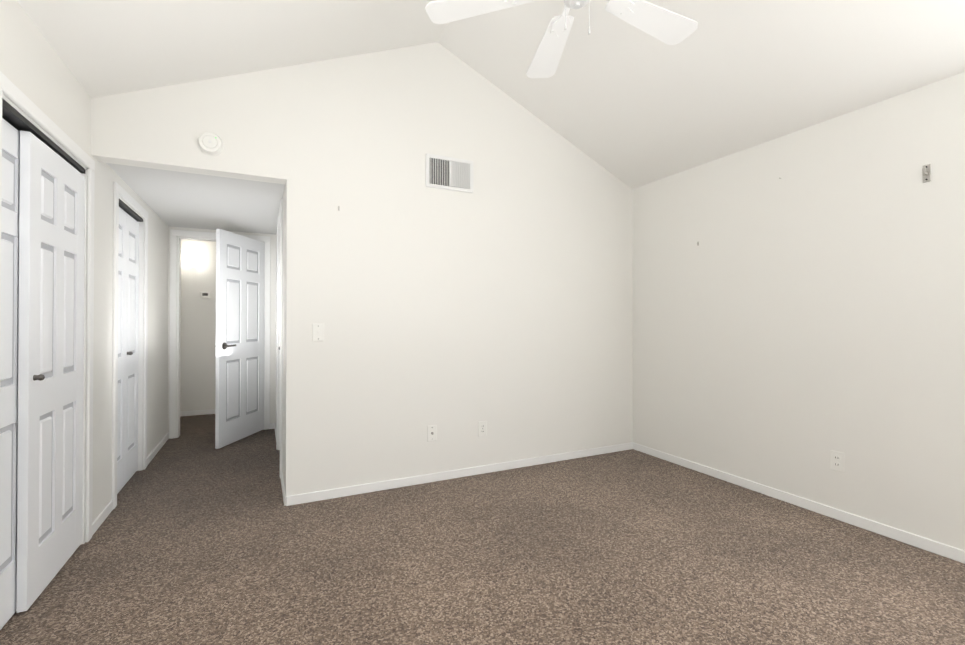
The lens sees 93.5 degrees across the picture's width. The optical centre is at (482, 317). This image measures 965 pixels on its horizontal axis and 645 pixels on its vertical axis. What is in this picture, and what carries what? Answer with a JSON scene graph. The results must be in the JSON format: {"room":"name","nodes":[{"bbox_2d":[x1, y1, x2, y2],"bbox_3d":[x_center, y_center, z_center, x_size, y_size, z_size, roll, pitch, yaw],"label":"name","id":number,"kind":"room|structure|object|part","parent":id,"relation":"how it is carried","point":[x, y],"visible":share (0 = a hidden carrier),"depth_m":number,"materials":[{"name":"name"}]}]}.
{"room":"empty bedroom","nodes":[
{"label":"empty bedroom","id":0,"kind":"room"},
{"bbox_2d":[0,0,168,522],"bbox_3d":[-1.820,-0.059,1.689,0.120,2.500,6.270,0,0,-26],"label":"wall","id":1,"kind":"structure","parent":0,"point":[35,70],"depth_m":2.62,"materials":[{"name":"white paint"}]},
{"bbox_2d":[0,71,94,544],"bbox_3d":[-1.950,0.168,1.974,0.137,2.050,1.040,0,0,-26],"label":"door frame","id":2,"kind":"structure","parent":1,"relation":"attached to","point":[14,115],"depth_m":2.40,"materials":[{"name":"white paint"}]},
{"bbox_2d":[0,118,19,629],"bbox_3d":[-1.900,0.215,1.853,0.032,1.930,0.630,0,0,-26],"label":"slider","id":3,"kind":"object","parent":2,"relation":"attached to","point":[9,342],"visible":0.31,"depth_m":1.77,"materials":[{"name":"white paint"}]},
{"bbox_2d":[16,130,84,612],"bbox_3d":[-1.966,0.217,2.112,0.065,1.930,0.630,0,0,-26],"label":"slider","id":4,"kind":"object","parent":2,"relation":"attached to","point":[50,372],"visible":0.98,"depth_m":2.00,"materials":[{"name":"white paint"}]},
{"bbox_2d":[92,500,112,535],"bbox_3d":[-2.216,1.166,2.644,0.011,0.062,0.410,0,0,-26],"label":"baseboard","id":5,"kind":"structure","parent":1,"relation":"attached to","point":[107,510],"depth_m":2.63,"materials":[{"name":"white paint"}]},
{"bbox_2d":[111,182,147,508],"bbox_3d":[-2.555,0.176,3.215,0.137,2.050,0.900,0,0,-26],"label":"closet","id":6,"kind":"object","parent":1,"relation":"attached to","point":[130,229],"depth_m":3.29,"materials":[{"name":"white paint"}]},
{"bbox_3d":[-2.466,0.221,3.047,0.032,1.935,0.373,0,0,-26],"label":"hall closet door leaf","id":7,"kind":"part","parent":6,"relation":"part of","materials":[{"name":"white wood"}]},
{"bbox_3d":[-2.617,0.223,3.393,0.065,1.935,0.373,0,0,-26],"label":"hall closet door leaf","id":8,"kind":"part","parent":6,"relation":"part of","materials":[{"name":"white wood"}]},
{"bbox_2d":[147,432,168,465],"bbox_3d":[-2.916,1.177,4.083,0.015,0.062,0.990,0,0,-26],"label":"baseboard","id":9,"kind":"structure","parent":1,"relation":"attached to","point":[166,437],"depth_m":4.03,"materials":[{"name":"white paint"}]},
{"bbox_2d":[107,163,284,233],"bbox_3d":[-2.196,-0.975,3.722,0.980,0.120,2.299,0,0,-26],"label":"ceiling","id":10,"kind":"structure","parent":0,"point":[182,199],"depth_m":3.50,"materials":[{"name":"white paint"}]},
{"bbox_2d":[180,240,215,410],"bbox_3d":[-3.315,0.021,5.849,4.140,2.400,0.120,0,0,-26],"label":"wall","id":11,"kind":"structure","parent":0,"point":[198,359],"depth_m":5.65,"materials":[{"name":"white paint"}]},
{"bbox_2d":[180,409,214,415],"bbox_3d":[-3.287,1.189,5.782,3.900,0.062,0.011,0,0,-26],"label":"baseboard","id":12,"kind":"structure","parent":11,"relation":"attached to","point":[208,411],"depth_m":5.65,"materials":[{"name":"white paint"}]},
{"bbox_2d":[200,292,209,297],"bbox_3d":[-3.477,-0.281,5.693,0.110,0.080,0.024,0,0,-26],"label":"thermostat","id":13,"kind":"object","parent":11,"relation":"attached to","point":[204,294],"visible":1,"depth_m":5.68,"materials":[{"name":"white plastic"}]},
{"bbox_2d":[168,226,275,432],"bbox_3d":[-2.789,0.013,4.771,3.900,2.400,0.120,0,0,-26],"label":"wall","id":14,"kind":"structure","parent":0,"point":[273,335],"depth_m":4.94,"materials":[{"name":"white paint"}]},
{"bbox_2d":[169,229,270,438],"bbox_3d":[-2.744,0.168,4.792,0.910,2.090,0.154,0,0,-26],"label":"door frame","id":15,"kind":"structure","parent":14,"relation":"attached to","point":[177,237],"depth_m":4.57,"materials":[{"name":"white paint"}]},
{"bbox_2d":[215,229,264,448],"bbox_3d":[-2.389,0.197,4.515,0.129,2.005,0.761,0,0,4],"label":"door leaf","id":16,"kind":"structure","parent":14,"relation":"in","point":[240,307],"depth_m":4.44,"materials":[{"name":"white paint"}]},
{"bbox_2d":[17,0,449,97],"bbox_3d":[-0.417,-1.673,1.107,2.120,1.041,3.972,0,0,-26],"label":"ceiling","id":17,"kind":"structure","parent":0,"point":[106,47],"depth_m":2.39,"materials":[{"name":"white paint"}]},
{"bbox_2d":[276,184,285,486],"bbox_3d":[-1.728,0.007,4.009,0.120,2.400,2.180,0,0,-26],"label":"wall","id":18,"kind":"structure","parent":0,"point":[284,317],"depth_m":3.21,"materials":[{"name":"white paint"}]},
{"bbox_2d":[272,423,275,436],"bbox_3d":[-2.082,1.180,4.568,0.020,0.062,0.850,0,0,-26],"label":"baseboard","id":19,"kind":"structure","parent":18,"relation":"attached to","point":[273,424],"depth_m":4.91,"materials":[{"name":"white paint"}]},
{"bbox_2d":[276,199,282,478],"bbox_3d":[-1.643,0.161,3.816,0.136,2.090,0.900,0,0,-26],"label":"door frame","id":20,"kind":"structure","parent":18,"relation":"attached to","point":[279,374],"depth_m":3.94,"materials":[{"name":"white paint"}]},
{"bbox_2d":[281,471,284,492],"bbox_3d":[-1.380,1.170,3.141,0.014,0.062,0.530,0,0,-26],"label":"baseboard","id":21,"kind":"structure","parent":18,"relation":"attached to","point":[282,481],"depth_m":3.13,"materials":[{"name":"white paint"}]},
{"bbox_2d":[91,42,632,495],"bbox_3d":[-0.401,-0.467,3.380,4.150,3.340,0.120,0,0,-26],"label":"wall","id":22,"kind":"structure","parent":0,"point":[499,299],"depth_m":3.28,"materials":[{"name":"white paint"}]},
{"bbox_2d":[197,132,223,155],"bbox_3d":[-1.618,-1.037,2.698,0.136,0.136,0.046,0,0,-26],"label":"smoke detector","id":23,"kind":"object","parent":22,"relation":"attached to","point":[210,143],"visible":1,"depth_m":2.69,"materials":[{"name":"white plastic"}]},
{"bbox_2d":[312,324,323,340],"bbox_3d":[-1.075,0.100,2.972,0.072,0.116,0.016,0,0,-26],"label":"light switch","id":24,"kind":"object","parent":22,"relation":"attached to","point":[317,332],"visible":1,"depth_m":2.97,"materials":[{"name":"white plastic"}]},
{"bbox_2d":[427,425,436,441],"bbox_3d":[-0.366,0.847,3.311,0.072,0.116,0.018,0,0,-26],"label":"outlet","id":25,"kind":"object","parent":22,"relation":"attached to","point":[431,432],"visible":1,"depth_m":3.31,"materials":[{"name":"white plastic"}]},
{"bbox_2d":[426,153,472,192],"bbox_3d":[-0.240,-1.072,3.384,0.380,0.245,0.021,0,0,-26],"label":"air vent","id":26,"kind":"object","parent":22,"relation":"in","point":[449,173],"visible":1,"depth_m":3.38,"materials":[{"name":"white metal"}]},
{"bbox_2d":[282,442,631,505],"bbox_3d":[0.063,1.173,3.523,2.941,0.062,0.017,0,0,-26],"label":"baseboard","id":27,"kind":"structure","parent":22,"relation":"attached to","point":[433,477],"depth_m":3.34,"materials":[{"name":"white paint"}]},
{"bbox_2d":[478,421,486,436],"bbox_3d":[0.000,0.859,3.494,0.072,0.116,0.010,0,0,-26],"label":"electrical outlet","id":28,"kind":"object","parent":22,"relation":"attached to","point":[482,428],"visible":1,"depth_m":3.49,"materials":[{"name":"white plastic"}]},
{"bbox_2d":[0,414,964,644],"bbox_3d":[-0.878,1.249,2.874,5.680,0.100,7.590,0,0,-26],"label":"floor","id":29,"kind":"structure","parent":0,"point":[197,538],"depth_m":2.17,"materials":[{"name":"carpet"}]},
{"bbox_2d":[438,0,964,188],"bbox_3d":[1.502,-1.639,2.043,2.150,1.097,3.972,0,0,-26],"label":"ceiling","id":30,"kind":"structure","parent":0,"point":[629,105],"depth_m":2.78,"materials":[{"name":"white paint"}]},
{"bbox_2d":[425,0,697,77],"bbox_3d":[0.430,-1.605,1.888,1.190,0.887,1.240,0,0,-26],"label":"ceiling fan","id":31,"kind":"object","parent":30,"relation":"hanging from","point":[666,26],"visible":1,"depth_m":2.04,"materials":[{"name":"white"}]},
{"bbox_2d":[632,72,964,550],"bbox_3d":[2.334,-0.054,2.503,0.240,2.500,4.090,0,0,-26],"label":"wall","id":32,"kind":"structure","parent":0,"point":[799,320],"depth_m":2.76,"materials":[{"name":"white paint"}]},
{"bbox_2d":[632,442,964,563],"bbox_3d":[1.909,1.170,3.104,0.031,0.062,2.301,0,0,-26],"label":"baseboard","id":33,"kind":"structure","parent":32,"relation":"attached to","point":[939,548],"depth_m":2.75,"materials":[{"name":"white paint"}]},
{"bbox_2d":[830,450,843,472],"bbox_3d":[2.102,0.853,2.689,0.010,0.116,0.072,0,0,-26],"label":"electrical outlet","id":34,"kind":"object","parent":32,"relation":"attached to","point":[837,460],"visible":1,"depth_m":2.68,"materials":[{"name":"white plastic"}]},
{"bbox_2d":[922,164,930,182],"bbox_3d":[2.270,-0.740,2.326,0.034,0.090,0.032,0,0,-26],"label":"bracket","id":35,"kind":"object","parent":32,"relation":"attached to","point":[926,171],"visible":1,"depth_m":2.33,"materials":[{"name":"silver metal"}]}
]}

